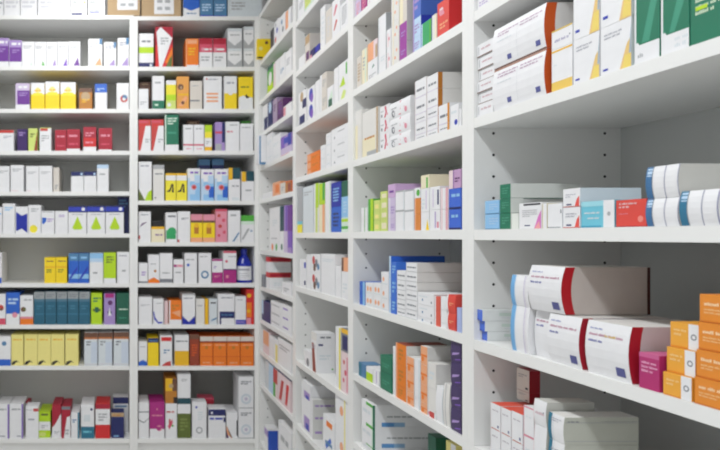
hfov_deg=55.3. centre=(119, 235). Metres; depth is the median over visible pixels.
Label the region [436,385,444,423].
box
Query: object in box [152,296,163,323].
box
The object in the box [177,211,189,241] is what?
box
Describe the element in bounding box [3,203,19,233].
box
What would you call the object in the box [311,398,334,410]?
box
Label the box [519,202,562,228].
box
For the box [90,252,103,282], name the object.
box
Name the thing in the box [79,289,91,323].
box
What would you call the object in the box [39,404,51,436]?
box
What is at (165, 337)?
box
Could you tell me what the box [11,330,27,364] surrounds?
box
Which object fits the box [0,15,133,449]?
shelving unit
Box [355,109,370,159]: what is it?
box
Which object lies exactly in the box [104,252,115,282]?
box
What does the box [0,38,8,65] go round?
box
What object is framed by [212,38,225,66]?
box
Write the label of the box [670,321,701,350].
box
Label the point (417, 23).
box
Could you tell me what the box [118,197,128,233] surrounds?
box
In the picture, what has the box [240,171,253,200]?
box
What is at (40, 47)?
box
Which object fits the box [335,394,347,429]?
box
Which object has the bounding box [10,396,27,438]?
box
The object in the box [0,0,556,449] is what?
medicine boxes
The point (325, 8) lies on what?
box
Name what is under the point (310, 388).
box
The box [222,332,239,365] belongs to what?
box
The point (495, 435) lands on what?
box
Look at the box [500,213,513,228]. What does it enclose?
box
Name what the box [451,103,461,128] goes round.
box
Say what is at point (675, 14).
box
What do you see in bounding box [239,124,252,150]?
box
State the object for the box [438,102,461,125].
box
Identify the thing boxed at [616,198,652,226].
box
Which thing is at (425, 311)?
box
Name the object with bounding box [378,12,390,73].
box
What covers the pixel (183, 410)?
box
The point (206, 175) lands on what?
box
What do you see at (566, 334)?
box
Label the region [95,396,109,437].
box
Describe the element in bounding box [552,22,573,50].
box
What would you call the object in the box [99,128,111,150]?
box
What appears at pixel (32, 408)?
box
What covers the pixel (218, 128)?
box
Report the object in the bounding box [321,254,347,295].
box
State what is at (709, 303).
box
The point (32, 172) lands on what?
box
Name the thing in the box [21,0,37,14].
box
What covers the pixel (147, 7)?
cardboard box
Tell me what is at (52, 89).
box
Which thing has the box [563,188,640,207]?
box
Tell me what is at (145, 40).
box
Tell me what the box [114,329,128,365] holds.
box
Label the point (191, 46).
box
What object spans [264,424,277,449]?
box
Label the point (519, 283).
box
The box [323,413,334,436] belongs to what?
box
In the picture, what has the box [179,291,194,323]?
box
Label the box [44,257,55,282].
box
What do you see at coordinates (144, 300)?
box
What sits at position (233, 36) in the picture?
box
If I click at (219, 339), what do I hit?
box
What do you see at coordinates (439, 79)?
box
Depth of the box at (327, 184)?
2.67 m
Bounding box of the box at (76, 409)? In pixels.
[71,404,80,438]
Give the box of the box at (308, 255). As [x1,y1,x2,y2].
[307,254,310,288]
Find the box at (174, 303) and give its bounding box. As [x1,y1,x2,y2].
[167,297,181,323]
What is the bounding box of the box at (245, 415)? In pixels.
[233,401,253,438]
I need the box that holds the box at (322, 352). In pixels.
[311,339,334,372]
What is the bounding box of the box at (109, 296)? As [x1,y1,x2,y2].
[104,291,114,323]
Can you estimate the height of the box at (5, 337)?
0.189 m
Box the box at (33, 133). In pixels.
[28,128,39,150]
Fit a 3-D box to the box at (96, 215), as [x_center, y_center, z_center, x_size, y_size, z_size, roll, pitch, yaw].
[-0.154,-0.106,4.076,0.116,0.180,0.200,0,0,0]
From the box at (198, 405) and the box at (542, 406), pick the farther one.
the box at (198, 405)
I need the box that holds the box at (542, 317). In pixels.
[535,310,552,358]
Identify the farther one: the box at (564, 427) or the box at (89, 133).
the box at (89, 133)
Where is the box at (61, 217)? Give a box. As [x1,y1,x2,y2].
[55,211,68,233]
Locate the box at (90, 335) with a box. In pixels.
[84,329,98,365]
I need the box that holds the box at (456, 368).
[451,361,461,387]
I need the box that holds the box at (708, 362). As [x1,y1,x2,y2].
[696,349,719,381]
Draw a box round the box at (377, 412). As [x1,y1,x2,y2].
[362,398,428,426]
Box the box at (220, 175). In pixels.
[214,169,227,200]
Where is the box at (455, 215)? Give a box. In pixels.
[449,209,461,229]
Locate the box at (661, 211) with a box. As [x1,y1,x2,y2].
[645,197,681,225]
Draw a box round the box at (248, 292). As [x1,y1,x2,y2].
[240,287,253,323]
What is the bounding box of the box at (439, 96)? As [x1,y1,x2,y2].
[427,88,461,109]
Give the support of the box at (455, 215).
on the shelving unit at (375, 332)
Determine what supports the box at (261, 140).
on the shelving unit at (271, 410)
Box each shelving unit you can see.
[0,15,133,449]
[134,16,258,449]
[259,0,293,449]
[294,0,350,449]
[351,0,467,449]
[468,0,719,449]
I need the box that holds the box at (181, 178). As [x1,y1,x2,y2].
[176,173,186,200]
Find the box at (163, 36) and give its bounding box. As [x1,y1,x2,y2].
[154,27,172,66]
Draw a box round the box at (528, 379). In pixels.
[517,367,539,392]
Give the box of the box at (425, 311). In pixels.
[418,304,434,319]
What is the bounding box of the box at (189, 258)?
[182,252,196,282]
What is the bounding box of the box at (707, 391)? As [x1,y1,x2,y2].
[695,376,719,409]
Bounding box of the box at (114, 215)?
[106,206,123,233]
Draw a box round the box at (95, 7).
[88,0,104,14]
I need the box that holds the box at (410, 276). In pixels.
[406,271,461,281]
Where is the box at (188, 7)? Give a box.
[181,0,198,15]
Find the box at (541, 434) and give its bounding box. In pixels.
[534,423,548,449]
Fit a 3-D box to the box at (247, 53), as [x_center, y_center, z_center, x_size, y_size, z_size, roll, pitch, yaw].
[0.834,-1.155,4.086,0.069,0.125,0.200,0,0,0]
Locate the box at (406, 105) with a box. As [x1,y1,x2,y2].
[389,95,414,119]
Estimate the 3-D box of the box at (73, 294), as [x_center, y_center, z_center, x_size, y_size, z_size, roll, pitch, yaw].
[-0.303,0.466,4.081,0.070,0.214,0.200,0,0,0]
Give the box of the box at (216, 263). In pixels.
[211,258,222,282]
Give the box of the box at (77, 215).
[68,206,87,233]
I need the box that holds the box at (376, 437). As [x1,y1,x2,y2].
[362,419,438,447]
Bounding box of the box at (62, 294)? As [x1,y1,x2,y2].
[57,289,69,323]
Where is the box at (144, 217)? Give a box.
[138,211,150,241]
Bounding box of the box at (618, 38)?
[601,16,634,75]
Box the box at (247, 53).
[242,48,253,66]
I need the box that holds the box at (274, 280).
[266,272,290,288]
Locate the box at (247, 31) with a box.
[242,26,253,48]
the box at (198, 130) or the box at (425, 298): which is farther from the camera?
the box at (198, 130)
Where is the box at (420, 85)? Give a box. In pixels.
[415,76,428,98]
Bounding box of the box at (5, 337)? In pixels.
[0,332,13,365]
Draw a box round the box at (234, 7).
[227,0,261,15]
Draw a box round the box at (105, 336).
[98,329,112,364]
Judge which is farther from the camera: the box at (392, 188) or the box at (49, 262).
the box at (49, 262)
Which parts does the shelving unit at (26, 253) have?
shelf, shelf, shelf, shelf, shelf, shelf, shelf, shelf, shelf, shelf, panel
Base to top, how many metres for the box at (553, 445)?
0.106 m
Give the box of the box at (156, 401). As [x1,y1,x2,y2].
[148,394,164,437]
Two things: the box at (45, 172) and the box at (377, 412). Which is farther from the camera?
the box at (45, 172)
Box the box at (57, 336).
[51,330,66,365]
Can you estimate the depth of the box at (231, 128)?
3.98 m
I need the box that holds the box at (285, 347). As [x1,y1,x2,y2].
[278,337,292,373]
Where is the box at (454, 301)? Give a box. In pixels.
[447,294,461,313]
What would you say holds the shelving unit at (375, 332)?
on the floor
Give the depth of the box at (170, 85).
3.98 m
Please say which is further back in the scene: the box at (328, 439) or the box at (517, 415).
the box at (328, 439)
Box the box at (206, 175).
[200,169,213,200]
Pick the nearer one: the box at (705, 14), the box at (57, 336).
the box at (705, 14)
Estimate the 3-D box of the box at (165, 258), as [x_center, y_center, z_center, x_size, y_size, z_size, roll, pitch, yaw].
[0.299,0.208,4.079,0.082,0.193,0.200,0,0,0]
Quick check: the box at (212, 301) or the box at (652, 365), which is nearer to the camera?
the box at (652, 365)
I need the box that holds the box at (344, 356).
[341,350,347,394]
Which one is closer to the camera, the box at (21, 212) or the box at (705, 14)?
the box at (705, 14)
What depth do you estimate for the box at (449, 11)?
1.69 m
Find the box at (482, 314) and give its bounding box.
[477,309,511,320]
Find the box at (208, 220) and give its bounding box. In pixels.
[202,214,214,241]
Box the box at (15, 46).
[9,40,21,65]
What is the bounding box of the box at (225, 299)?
[213,291,234,323]
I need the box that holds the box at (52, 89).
[45,82,59,108]
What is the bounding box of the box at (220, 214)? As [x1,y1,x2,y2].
[211,209,226,241]
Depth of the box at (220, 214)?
3.98 m
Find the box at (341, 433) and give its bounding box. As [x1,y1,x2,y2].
[335,419,347,449]
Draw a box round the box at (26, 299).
[20,293,33,323]
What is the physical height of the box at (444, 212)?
0.058 m
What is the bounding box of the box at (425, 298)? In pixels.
[418,292,461,306]
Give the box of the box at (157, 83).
[151,76,163,108]
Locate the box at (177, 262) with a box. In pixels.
[173,258,182,282]
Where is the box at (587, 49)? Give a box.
[574,30,600,84]
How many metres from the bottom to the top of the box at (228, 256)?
0.207 m
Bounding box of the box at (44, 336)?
[38,330,53,364]
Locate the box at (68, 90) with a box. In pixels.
[60,82,77,108]
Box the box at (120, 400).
[113,393,127,432]
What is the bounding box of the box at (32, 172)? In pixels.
[26,166,38,191]
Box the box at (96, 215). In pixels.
[87,206,105,233]
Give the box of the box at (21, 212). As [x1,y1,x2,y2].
[15,206,29,233]
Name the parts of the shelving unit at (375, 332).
shelf, shelf, shelf, shelf, shelf, shelf, shelf, panel, panel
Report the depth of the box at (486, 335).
1.54 m
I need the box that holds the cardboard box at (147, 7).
[140,0,180,15]
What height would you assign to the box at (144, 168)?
0.253 m
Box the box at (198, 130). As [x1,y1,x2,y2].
[193,125,203,150]
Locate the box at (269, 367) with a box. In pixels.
[265,360,275,393]
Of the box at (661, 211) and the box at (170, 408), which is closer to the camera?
the box at (661, 211)
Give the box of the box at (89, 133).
[83,127,96,150]
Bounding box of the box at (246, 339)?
[235,332,253,365]
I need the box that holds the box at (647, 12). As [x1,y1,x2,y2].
[635,0,660,63]
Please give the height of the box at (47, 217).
0.146 m
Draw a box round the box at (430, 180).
[421,174,448,188]
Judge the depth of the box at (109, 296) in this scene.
3.99 m
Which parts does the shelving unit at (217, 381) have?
panel, shelf, shelf, shelf, shelf, shelf, shelf, shelf, shelf, shelf, shelf, panel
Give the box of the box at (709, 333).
[698,322,719,352]
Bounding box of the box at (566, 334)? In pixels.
[547,313,669,369]
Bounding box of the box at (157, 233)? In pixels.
[151,227,164,241]
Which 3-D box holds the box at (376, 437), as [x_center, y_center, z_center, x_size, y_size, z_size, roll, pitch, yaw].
[1.069,0.725,2.261,0.320,0.075,0.100,0,0,0]
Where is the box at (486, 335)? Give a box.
[482,331,510,340]
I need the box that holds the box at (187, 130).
[182,125,192,150]
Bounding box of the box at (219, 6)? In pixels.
[213,0,226,15]
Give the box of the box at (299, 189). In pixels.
[297,186,306,232]
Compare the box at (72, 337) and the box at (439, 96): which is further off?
the box at (72, 337)
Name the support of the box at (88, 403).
on the shelving unit at (26, 253)
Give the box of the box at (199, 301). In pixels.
[195,296,204,323]
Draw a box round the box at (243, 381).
[233,370,253,407]
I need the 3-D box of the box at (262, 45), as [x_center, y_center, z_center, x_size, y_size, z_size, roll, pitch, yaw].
[0.903,-1.177,3.875,0.083,0.122,0.033,0,0,0]
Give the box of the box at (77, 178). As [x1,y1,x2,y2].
[71,172,83,191]
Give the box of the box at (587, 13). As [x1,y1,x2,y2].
[574,0,600,40]
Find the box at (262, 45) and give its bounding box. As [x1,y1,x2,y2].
[256,39,269,59]
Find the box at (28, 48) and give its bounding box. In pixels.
[22,42,34,65]
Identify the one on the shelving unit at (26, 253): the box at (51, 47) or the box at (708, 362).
the box at (51, 47)
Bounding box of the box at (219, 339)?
[209,332,226,365]
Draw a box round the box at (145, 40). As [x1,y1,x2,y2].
[138,33,153,66]
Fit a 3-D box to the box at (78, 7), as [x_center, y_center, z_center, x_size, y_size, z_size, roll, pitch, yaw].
[-0.266,-1.522,4.063,0.102,0.193,0.160,0,0,0]
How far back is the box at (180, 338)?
3.99 m
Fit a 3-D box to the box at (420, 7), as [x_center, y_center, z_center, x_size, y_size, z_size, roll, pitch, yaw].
[0.970,-0.723,1.874,0.130,0.116,0.049,0,0,0]
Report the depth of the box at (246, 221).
3.98 m
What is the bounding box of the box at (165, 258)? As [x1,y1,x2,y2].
[158,252,172,282]
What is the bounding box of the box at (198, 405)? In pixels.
[191,398,206,437]
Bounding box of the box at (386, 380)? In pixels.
[380,370,392,393]
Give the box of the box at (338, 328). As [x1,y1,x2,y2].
[336,326,347,389]
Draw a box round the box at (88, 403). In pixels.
[81,397,94,437]
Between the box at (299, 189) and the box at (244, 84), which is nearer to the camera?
the box at (299, 189)
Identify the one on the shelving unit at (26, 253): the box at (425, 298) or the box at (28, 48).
the box at (28, 48)
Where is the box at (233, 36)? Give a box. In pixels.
[222,28,241,48]
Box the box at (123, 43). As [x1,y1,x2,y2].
[118,38,128,65]
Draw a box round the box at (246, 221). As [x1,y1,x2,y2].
[240,215,253,241]
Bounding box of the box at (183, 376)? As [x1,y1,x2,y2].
[175,370,190,403]
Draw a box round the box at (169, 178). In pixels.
[164,173,175,200]
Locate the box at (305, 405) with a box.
[301,396,310,436]
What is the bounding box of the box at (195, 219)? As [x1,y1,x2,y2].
[190,214,201,241]
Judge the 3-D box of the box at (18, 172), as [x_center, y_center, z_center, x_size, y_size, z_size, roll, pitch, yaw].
[-0.667,-0.373,4.084,0.083,0.172,0.200,0,0,0]
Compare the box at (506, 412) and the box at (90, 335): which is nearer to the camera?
the box at (506, 412)
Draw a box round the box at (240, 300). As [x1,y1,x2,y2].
[235,294,245,323]
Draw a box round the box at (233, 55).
[226,48,241,66]
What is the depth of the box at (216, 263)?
3.99 m
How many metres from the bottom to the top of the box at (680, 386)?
0.038 m
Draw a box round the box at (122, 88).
[117,83,128,108]
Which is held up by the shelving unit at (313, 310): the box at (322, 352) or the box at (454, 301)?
the box at (322, 352)
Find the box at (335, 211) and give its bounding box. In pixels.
[331,206,340,231]
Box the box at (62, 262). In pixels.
[56,256,68,282]
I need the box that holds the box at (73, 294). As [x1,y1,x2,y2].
[68,289,80,324]
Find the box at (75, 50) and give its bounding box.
[69,41,81,65]
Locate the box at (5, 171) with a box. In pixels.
[0,166,10,191]
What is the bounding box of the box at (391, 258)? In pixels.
[389,256,444,276]
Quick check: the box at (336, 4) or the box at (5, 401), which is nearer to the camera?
the box at (336, 4)
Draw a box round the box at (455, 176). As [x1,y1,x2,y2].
[449,169,461,188]
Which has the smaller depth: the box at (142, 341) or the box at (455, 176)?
the box at (455, 176)
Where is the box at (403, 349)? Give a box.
[396,342,445,366]
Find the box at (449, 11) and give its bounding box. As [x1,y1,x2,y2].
[438,0,461,36]
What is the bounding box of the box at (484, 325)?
[480,321,510,330]
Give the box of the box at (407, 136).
[389,129,414,147]
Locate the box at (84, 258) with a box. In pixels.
[79,253,89,282]
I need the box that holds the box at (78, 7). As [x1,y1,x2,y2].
[71,0,87,14]
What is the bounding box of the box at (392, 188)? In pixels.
[388,184,420,197]
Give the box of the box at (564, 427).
[548,411,638,444]
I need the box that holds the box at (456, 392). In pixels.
[451,384,461,409]
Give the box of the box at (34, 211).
[28,205,44,233]
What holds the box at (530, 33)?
on the box at (530, 77)
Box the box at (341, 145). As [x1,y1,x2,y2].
[331,136,347,155]
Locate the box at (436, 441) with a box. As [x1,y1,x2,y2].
[428,433,449,449]
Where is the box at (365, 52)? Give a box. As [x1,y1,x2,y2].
[362,47,367,83]
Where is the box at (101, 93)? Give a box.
[95,84,107,108]
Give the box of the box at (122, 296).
[116,290,128,323]
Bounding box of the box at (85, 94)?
[79,88,92,108]
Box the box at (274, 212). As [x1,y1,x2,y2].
[270,207,279,230]
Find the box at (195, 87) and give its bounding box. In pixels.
[189,81,201,108]
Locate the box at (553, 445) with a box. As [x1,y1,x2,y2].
[548,438,638,449]
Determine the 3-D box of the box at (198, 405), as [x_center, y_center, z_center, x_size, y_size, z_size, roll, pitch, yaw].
[0.514,1.194,4.036,0.093,0.232,0.100,0,0,0]
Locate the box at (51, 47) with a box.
[46,42,57,65]
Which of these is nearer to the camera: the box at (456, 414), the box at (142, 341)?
the box at (456, 414)
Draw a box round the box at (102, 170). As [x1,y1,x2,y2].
[97,165,108,191]
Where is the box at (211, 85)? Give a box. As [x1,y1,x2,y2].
[202,76,221,108]
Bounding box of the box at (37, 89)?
[31,83,44,108]
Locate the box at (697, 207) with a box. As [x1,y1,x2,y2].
[679,189,719,225]
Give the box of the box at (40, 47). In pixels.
[35,42,45,65]
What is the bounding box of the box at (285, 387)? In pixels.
[278,371,292,412]
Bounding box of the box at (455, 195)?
[449,188,461,209]
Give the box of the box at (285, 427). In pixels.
[278,420,292,449]
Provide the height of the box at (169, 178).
0.177 m
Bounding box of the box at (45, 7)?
[38,0,70,14]
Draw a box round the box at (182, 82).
[176,76,188,108]
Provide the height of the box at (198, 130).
0.171 m
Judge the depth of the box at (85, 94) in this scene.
3.98 m
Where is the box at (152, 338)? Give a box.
[147,333,158,365]
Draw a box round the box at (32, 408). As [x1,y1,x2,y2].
[26,402,39,438]
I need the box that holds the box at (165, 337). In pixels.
[158,331,171,365]
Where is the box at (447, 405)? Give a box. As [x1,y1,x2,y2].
[443,383,451,427]
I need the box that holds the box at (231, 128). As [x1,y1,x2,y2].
[225,122,238,150]
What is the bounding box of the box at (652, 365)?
[639,352,666,392]
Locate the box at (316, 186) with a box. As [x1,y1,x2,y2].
[314,183,320,232]
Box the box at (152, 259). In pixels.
[147,254,158,282]
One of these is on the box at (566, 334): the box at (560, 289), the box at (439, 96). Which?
the box at (560, 289)
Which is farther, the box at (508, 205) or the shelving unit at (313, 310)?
the shelving unit at (313, 310)
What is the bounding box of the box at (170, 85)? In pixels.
[164,80,175,108]
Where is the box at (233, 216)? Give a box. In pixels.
[227,210,239,241]
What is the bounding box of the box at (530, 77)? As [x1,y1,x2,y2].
[492,48,551,110]
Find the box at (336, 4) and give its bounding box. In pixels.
[332,0,345,37]
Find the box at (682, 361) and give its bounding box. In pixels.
[667,346,696,377]
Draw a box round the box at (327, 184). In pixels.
[325,181,339,231]
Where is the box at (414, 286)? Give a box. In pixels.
[406,281,461,290]
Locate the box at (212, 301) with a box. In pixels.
[205,296,216,323]
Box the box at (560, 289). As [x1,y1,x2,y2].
[528,265,649,314]
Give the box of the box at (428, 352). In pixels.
[421,345,450,365]
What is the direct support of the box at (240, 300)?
on the shelving unit at (217, 381)
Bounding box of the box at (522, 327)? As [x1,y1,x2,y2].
[510,305,536,354]
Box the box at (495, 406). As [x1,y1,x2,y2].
[491,402,533,431]
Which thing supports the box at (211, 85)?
on the shelving unit at (217, 381)
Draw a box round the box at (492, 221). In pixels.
[485,214,499,228]
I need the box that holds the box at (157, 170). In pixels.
[152,165,163,200]
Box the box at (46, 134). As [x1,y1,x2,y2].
[40,128,53,150]
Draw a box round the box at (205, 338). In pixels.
[198,332,212,365]
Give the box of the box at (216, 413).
[207,404,225,437]
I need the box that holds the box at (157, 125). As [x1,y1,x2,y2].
[151,119,163,150]
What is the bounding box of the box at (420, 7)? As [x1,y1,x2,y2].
[413,0,442,19]
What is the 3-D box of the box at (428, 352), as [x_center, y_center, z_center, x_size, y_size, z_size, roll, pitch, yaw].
[0.970,0.356,1.831,0.130,0.054,0.038,0,0,0]
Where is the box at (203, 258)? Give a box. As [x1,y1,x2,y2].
[195,252,210,282]
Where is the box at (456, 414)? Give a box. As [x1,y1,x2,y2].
[451,406,461,434]
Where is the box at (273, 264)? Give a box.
[266,257,290,271]
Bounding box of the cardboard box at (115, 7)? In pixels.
[108,0,139,15]
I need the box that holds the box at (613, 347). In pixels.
[585,319,683,383]
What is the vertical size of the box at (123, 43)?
0.187 m
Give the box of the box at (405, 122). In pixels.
[389,112,414,136]
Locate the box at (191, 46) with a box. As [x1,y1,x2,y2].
[183,39,198,66]
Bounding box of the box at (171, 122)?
[163,115,178,150]
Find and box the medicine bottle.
[236,249,251,282]
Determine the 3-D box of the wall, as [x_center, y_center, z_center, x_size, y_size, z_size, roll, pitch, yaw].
[-0.490,-0.110,4.420,3.820,3.420,0.080,0,0,0]
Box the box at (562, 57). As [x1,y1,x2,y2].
[552,42,573,91]
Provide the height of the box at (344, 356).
0.164 m
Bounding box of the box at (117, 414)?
[111,408,123,437]
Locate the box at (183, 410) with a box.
[177,404,190,437]
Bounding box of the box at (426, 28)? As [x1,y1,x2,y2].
[421,18,431,46]
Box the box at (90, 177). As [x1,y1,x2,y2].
[84,171,96,191]
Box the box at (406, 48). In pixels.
[400,40,412,59]
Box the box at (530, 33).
[492,2,573,70]
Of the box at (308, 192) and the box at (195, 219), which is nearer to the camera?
the box at (308, 192)
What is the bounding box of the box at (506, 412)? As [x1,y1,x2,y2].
[501,407,523,436]
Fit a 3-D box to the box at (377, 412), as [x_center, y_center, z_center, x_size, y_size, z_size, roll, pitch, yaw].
[1.069,0.648,2.261,0.320,0.077,0.100,0,0,0]
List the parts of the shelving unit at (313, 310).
shelf, shelf, shelf, shelf, shelf, shelf, shelf, shelf, panel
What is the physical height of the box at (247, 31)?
0.140 m
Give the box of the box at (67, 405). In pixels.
[62,398,72,437]
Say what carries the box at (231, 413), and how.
on the shelving unit at (217, 381)
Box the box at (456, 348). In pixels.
[451,341,461,363]
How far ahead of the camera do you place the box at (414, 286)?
1.87 m
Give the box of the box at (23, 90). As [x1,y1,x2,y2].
[16,83,30,108]
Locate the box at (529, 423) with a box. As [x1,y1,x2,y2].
[524,405,597,437]
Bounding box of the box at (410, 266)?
[406,262,461,271]
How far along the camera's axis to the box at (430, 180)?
1.80 m
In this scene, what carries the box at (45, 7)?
on the shelving unit at (26, 253)
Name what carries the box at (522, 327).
on the shelving unit at (604, 131)
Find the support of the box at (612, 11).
on the box at (618, 38)
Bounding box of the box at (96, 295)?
[91,290,102,323]
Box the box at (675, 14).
[661,0,690,55]
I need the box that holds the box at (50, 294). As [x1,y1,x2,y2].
[45,289,58,324]
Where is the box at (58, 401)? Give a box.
[52,397,63,436]
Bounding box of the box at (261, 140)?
[256,135,266,164]
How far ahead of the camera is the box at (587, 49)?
1.19 m
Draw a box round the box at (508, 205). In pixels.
[500,198,523,212]
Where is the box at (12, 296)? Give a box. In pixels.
[6,290,23,324]
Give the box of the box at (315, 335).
[311,331,334,340]
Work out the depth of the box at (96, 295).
3.99 m
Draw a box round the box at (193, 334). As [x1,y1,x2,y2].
[186,330,198,365]
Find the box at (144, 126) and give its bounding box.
[138,120,150,150]
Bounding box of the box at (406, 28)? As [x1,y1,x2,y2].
[400,20,412,43]
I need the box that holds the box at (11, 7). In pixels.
[4,0,20,14]
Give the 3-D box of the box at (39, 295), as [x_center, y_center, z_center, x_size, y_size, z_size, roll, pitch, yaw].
[-0.521,0.467,4.080,0.069,0.211,0.200,0,0,0]
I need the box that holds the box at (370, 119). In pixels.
[362,106,382,156]
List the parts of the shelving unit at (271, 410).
shelf, shelf, shelf, shelf, shelf, shelf, shelf, shelf, shelf, shelf, shelf, shelf, panel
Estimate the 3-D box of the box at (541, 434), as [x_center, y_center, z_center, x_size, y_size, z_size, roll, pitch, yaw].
[0.953,0.470,1.322,0.103,0.123,0.039,0,0,0]
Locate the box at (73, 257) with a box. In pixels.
[69,253,78,282]
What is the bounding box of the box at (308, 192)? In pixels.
[303,185,313,232]
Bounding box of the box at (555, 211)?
[548,203,562,227]
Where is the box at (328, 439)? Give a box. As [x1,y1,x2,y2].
[323,427,334,449]
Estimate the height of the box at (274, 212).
0.138 m
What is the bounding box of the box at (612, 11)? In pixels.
[601,0,634,28]
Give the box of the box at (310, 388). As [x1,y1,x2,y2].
[301,379,334,403]
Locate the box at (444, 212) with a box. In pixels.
[441,209,448,229]
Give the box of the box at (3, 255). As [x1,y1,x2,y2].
[0,252,6,282]
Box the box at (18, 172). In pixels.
[11,165,25,191]
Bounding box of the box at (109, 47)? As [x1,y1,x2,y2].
[104,42,115,65]
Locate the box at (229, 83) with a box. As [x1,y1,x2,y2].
[222,76,236,108]
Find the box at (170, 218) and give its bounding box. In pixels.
[164,212,176,241]
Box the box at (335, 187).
[331,181,341,206]
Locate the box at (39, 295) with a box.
[34,289,47,324]
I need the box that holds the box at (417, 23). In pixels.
[413,15,432,38]
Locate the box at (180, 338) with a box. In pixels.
[172,330,188,365]
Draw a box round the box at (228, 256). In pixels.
[218,250,235,282]
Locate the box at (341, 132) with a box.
[331,123,347,142]
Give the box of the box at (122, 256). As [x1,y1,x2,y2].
[117,251,128,282]
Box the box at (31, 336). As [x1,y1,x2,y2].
[24,330,40,364]
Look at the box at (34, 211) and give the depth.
3.98 m
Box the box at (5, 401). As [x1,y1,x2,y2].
[0,396,13,438]
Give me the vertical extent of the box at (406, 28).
0.062 m
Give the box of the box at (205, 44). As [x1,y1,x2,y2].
[199,38,211,66]
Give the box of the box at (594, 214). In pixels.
[581,200,616,227]
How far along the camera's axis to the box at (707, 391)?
0.94 m
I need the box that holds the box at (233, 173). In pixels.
[228,168,239,200]
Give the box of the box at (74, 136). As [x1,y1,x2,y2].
[67,129,81,150]
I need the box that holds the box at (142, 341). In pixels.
[138,337,146,365]
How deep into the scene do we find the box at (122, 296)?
3.98 m
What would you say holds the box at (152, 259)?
on the shelving unit at (217, 381)
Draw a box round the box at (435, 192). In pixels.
[430,186,448,209]
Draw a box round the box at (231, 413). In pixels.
[223,404,237,437]
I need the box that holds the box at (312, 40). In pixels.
[305,33,319,62]
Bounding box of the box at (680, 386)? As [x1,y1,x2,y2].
[663,371,694,401]
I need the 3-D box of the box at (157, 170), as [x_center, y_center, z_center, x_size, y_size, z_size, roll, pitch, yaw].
[0.250,-0.345,4.085,0.071,0.232,0.200,0,0,0]
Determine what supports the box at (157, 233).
on the shelving unit at (217, 381)
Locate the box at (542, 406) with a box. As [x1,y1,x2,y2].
[533,398,593,428]
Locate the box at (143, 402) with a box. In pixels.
[138,395,148,437]
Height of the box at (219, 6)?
0.175 m
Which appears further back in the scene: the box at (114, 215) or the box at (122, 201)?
the box at (122, 201)
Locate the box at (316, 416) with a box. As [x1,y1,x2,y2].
[311,410,334,423]
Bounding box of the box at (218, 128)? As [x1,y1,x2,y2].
[212,122,224,150]
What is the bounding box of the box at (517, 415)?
[512,410,523,444]
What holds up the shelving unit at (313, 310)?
on the floor
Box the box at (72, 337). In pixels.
[65,330,79,365]
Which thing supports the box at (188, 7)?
on the shelving unit at (217, 381)
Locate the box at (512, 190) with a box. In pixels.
[500,183,579,198]
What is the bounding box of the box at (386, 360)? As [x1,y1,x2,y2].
[380,354,392,375]
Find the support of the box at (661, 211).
on the shelving unit at (604, 131)
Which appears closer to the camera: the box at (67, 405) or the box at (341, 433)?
the box at (341, 433)
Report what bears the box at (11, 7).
on the shelving unit at (26, 253)
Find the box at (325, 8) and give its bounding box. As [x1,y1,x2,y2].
[320,4,331,48]
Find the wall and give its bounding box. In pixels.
[105,0,267,14]
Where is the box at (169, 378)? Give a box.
[163,372,176,402]
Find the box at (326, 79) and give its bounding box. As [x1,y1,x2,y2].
[320,71,333,93]
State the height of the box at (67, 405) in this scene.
0.206 m
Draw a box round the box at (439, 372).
[428,361,450,389]
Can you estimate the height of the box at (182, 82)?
0.213 m
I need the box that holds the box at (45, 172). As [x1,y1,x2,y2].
[39,166,52,191]
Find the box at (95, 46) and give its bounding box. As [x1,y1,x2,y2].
[88,39,102,65]
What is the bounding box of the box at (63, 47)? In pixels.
[58,42,68,65]
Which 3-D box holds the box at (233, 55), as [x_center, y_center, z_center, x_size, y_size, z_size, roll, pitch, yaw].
[0.744,-1.156,4.088,0.099,0.125,0.200,0,0,0]
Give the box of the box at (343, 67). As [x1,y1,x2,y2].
[339,59,347,87]
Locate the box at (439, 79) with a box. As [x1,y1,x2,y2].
[427,72,461,92]
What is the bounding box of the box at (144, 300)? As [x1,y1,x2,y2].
[138,294,151,323]
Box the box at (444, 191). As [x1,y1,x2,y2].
[441,187,448,208]
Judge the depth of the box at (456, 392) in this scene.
1.65 m
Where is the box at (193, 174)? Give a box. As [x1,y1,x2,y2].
[186,168,199,200]
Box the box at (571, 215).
[563,207,580,227]
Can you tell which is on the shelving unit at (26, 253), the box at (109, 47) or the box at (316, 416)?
the box at (109, 47)
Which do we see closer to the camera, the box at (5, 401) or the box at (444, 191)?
the box at (444, 191)
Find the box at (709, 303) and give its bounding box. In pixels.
[700,294,719,323]
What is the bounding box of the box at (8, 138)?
[0,130,16,150]
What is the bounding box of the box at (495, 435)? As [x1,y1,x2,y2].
[491,427,500,449]
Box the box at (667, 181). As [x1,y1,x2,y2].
[645,163,719,198]
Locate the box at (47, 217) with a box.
[41,211,55,233]
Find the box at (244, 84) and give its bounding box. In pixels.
[237,77,252,108]
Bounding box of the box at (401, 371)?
[396,363,406,388]
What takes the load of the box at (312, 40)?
on the shelving unit at (313, 310)
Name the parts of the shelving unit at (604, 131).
shelf, shelf, panel, shelf, shelf, shelf, panel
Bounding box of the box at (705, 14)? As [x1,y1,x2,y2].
[691,0,719,45]
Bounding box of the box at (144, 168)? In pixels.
[138,162,151,200]
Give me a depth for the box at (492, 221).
1.49 m
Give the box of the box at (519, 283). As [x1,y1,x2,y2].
[510,275,531,307]
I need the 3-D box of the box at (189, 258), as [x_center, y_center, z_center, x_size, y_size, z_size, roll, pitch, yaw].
[0.459,0.207,4.084,0.080,0.194,0.200,0,0,0]
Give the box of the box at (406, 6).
[400,0,412,24]
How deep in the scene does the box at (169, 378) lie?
3.98 m
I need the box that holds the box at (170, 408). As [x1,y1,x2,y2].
[163,396,176,437]

